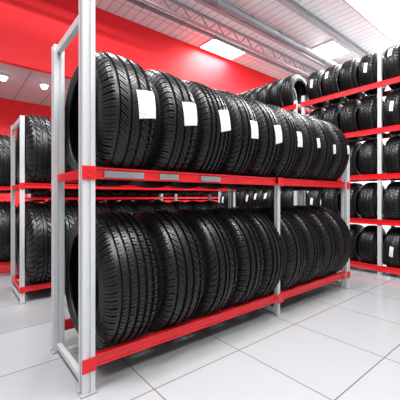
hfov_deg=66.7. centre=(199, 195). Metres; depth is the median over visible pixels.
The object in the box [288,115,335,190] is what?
tire
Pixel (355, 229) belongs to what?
tire
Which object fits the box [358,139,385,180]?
tire
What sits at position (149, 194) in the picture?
tire
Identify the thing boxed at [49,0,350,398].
rack
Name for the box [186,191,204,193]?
tire
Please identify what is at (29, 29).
wall
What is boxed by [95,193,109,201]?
tire
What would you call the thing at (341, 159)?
tire
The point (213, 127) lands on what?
tire
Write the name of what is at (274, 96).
tire
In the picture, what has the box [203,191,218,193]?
tire
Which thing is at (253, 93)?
tire
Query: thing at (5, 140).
tire
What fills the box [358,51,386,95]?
tire
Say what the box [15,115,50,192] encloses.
tire
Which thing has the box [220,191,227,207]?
tire
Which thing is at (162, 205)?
tire
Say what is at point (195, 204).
tire
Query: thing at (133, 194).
tire
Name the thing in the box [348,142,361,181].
tire
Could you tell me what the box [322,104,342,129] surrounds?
tire
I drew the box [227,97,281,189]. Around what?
tire
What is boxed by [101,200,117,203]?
tire
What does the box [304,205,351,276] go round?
tire
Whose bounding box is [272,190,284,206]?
tire
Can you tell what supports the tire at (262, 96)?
on the rack at (295, 107)
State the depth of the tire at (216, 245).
1.93 m
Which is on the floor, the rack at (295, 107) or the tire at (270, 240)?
the rack at (295, 107)
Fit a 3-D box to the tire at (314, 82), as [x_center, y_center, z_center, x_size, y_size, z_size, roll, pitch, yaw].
[1.778,-1.568,4.479,0.542,0.540,0.196,0,0,-39]
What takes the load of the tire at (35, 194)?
on the rack at (29, 198)
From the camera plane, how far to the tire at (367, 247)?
3.77 m
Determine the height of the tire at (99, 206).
0.820 m
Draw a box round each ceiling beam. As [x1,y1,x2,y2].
[194,0,328,68]
[276,0,367,56]
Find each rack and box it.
[0,186,176,266]
[10,115,235,304]
[25,194,217,200]
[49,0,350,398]
[218,100,312,204]
[301,37,399,275]
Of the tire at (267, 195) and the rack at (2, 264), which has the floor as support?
the rack at (2, 264)
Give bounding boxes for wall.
[0,0,278,94]
[0,98,217,206]
[295,53,399,229]
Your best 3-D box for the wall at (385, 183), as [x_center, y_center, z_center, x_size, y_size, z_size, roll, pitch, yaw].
[5.821,-1.600,7.973,0.100,5.100,13.000,0,0,-39]
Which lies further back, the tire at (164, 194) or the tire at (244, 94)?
the tire at (164, 194)
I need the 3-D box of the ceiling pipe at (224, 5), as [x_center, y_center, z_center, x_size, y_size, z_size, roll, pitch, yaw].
[-0.650,-3.810,5.148,13.500,0.184,0.184,0,0,-39]
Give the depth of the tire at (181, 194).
7.05 m
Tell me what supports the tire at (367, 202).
on the rack at (379, 84)
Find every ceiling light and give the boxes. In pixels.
[199,35,248,59]
[312,39,350,59]
[345,0,399,43]
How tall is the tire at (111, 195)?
0.760 m
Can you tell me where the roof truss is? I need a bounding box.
[142,0,317,75]
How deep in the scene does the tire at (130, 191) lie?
3.62 m
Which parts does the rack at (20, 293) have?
post, rail, rail, rail, rail, post, post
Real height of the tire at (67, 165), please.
0.760 m
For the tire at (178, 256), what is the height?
0.776 m
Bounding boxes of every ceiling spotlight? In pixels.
[0,73,7,80]
[40,82,48,88]
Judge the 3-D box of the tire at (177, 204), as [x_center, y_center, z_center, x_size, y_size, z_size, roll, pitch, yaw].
[-0.304,0.475,4.062,0.270,0.820,0.820,0,0,-39]
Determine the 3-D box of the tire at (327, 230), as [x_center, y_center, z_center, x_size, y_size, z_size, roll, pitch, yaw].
[0.990,0.478,3.066,0.261,0.772,0.772,0,0,-39]
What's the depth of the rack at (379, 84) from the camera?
3.67 m
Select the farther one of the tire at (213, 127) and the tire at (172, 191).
the tire at (172, 191)
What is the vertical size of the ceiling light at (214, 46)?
0.057 m
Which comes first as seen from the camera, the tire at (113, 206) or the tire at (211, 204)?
the tire at (113, 206)
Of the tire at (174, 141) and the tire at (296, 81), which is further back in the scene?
the tire at (296, 81)
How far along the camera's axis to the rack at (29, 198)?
6.13 m
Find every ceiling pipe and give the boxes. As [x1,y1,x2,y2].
[126,0,307,79]
[205,0,336,66]
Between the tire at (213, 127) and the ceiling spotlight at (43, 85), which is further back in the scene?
the ceiling spotlight at (43, 85)
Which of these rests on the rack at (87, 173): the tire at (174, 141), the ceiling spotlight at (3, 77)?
the tire at (174, 141)
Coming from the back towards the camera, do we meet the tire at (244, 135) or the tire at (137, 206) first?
the tire at (137, 206)
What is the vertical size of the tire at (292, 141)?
0.750 m
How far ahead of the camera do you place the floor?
1.80 m
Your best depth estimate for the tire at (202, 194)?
7.54 m
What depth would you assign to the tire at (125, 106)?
1.54 m
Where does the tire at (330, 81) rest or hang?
on the rack at (379, 84)
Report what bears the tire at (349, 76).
on the rack at (379, 84)
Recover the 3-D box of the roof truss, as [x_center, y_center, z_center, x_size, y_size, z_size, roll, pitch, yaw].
[-1.155,-3.890,5.768,13.514,0.284,0.044,0,0,-39]
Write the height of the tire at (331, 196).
0.540 m
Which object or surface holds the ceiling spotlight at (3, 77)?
attached to the ceiling at (22, 84)
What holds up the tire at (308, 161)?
on the rack at (87, 173)
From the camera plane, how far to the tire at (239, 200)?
5.41 m
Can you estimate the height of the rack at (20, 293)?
1.660 m
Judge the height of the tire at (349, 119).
0.540 m
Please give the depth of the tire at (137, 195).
6.44 m
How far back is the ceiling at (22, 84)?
6.66 m
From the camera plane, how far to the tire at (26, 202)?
4.02 m
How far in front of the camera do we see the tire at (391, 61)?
3.55 m
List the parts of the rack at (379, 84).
post, rail, post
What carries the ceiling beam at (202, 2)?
attached to the ceiling at (338, 14)
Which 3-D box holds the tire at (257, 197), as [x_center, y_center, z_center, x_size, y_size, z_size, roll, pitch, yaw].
[1.136,0.092,5.268,0.539,0.540,0.196,0,0,-39]
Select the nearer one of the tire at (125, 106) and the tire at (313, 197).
the tire at (125, 106)
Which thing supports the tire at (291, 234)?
on the rack at (87, 173)
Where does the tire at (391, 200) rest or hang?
on the rack at (379, 84)
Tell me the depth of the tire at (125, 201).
4.89 m
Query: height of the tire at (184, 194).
0.760 m
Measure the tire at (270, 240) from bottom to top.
0.776 m
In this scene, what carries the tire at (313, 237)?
on the rack at (87, 173)
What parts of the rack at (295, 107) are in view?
post, rail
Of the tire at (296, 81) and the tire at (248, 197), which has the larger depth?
the tire at (248, 197)
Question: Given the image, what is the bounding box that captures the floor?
[0,230,399,399]
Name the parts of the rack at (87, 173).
post, rail, rail, rail, post, post, rail, post, post, post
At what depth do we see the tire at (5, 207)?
3.62 m
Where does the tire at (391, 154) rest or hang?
on the rack at (379, 84)
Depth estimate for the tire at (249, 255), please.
2.10 m
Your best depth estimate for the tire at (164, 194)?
6.83 m
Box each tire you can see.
[0,134,17,193]
[0,201,18,262]
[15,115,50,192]
[15,203,50,285]
[17,201,37,211]
[27,193,47,201]
[65,51,155,186]
[65,151,78,192]
[65,194,78,200]
[65,202,78,248]
[65,211,157,349]
[95,189,106,192]
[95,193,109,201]
[95,202,109,211]
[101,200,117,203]
[105,202,134,213]
[106,184,133,193]
[107,194,122,200]
[118,200,133,202]
[120,193,135,200]
[128,201,155,211]
[129,190,151,193]
[130,70,196,187]
[132,209,203,331]
[133,194,147,200]
[144,193,158,200]
[150,190,171,193]
[150,201,175,210]
[152,80,230,188]
[156,193,172,200]
[168,190,187,193]
[168,201,192,209]
[169,193,182,200]
[172,208,236,319]
[179,193,191,200]
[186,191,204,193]
[187,201,209,209]
[188,193,201,200]
[197,193,207,199]
[201,89,258,188]
[202,201,225,207]
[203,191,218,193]
[204,207,262,309]
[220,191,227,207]
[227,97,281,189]
[228,207,284,301]
[235,189,247,206]
[240,90,250,97]
[244,189,255,207]
[247,86,261,99]
[249,104,302,189]
[252,190,264,207]
[253,206,306,293]
[257,83,281,103]
[262,189,273,206]
[268,79,296,107]
[270,110,320,189]
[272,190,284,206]
[280,74,308,112]
[280,206,323,287]
[282,190,307,205]
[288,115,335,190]
[290,205,338,282]
[304,119,349,190]
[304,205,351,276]
[307,70,330,108]
[307,188,325,205]
[309,108,325,119]
[322,64,347,104]
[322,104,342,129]
[322,188,340,215]
[340,58,365,100]
[340,100,364,140]
[340,183,362,217]
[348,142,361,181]
[350,224,363,261]
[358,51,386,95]
[358,95,385,138]
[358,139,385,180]
[358,182,385,219]
[358,225,385,264]
[383,43,399,90]
[383,90,399,134]
[383,136,399,180]
[383,181,399,220]
[383,227,399,267]
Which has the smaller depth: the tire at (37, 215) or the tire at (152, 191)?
the tire at (37, 215)
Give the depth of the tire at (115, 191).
3.43 m
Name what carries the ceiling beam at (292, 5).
attached to the ceiling at (338, 14)
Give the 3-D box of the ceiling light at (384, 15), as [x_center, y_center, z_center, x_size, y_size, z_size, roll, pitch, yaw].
[4.784,-4.021,6.159,3.600,0.057,2.400,0,0,-39]
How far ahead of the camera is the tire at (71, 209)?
2.93 m
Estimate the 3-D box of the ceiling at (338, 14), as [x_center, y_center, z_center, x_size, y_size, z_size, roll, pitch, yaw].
[1.396,-4.100,2.719,13.600,0.100,10.450,0,0,-39]
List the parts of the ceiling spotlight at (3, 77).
bulb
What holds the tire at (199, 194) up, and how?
on the rack at (29, 198)
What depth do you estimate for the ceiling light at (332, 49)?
8.28 m
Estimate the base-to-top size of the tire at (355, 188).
0.540 m
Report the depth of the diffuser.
8.28 m
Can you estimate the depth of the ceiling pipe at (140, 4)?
7.26 m
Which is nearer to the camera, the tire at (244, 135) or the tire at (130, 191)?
the tire at (244, 135)
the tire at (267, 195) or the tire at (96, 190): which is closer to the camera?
the tire at (96, 190)
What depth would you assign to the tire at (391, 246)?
3.55 m
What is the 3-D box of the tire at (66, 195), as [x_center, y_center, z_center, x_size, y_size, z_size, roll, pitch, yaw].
[-2.450,-0.267,5.757,0.270,0.760,0.760,0,0,-39]
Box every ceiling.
[0,63,70,105]
[95,0,394,79]
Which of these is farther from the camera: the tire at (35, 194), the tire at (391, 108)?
the tire at (35, 194)
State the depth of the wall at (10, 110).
7.68 m
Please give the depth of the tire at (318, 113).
4.33 m
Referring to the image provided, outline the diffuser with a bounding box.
[201,40,244,58]
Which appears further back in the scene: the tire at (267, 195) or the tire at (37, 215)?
the tire at (267, 195)
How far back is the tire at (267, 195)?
4.93 m
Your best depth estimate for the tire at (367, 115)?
3.77 m
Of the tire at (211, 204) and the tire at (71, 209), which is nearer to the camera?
the tire at (71, 209)
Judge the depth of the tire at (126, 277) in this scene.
1.55 m

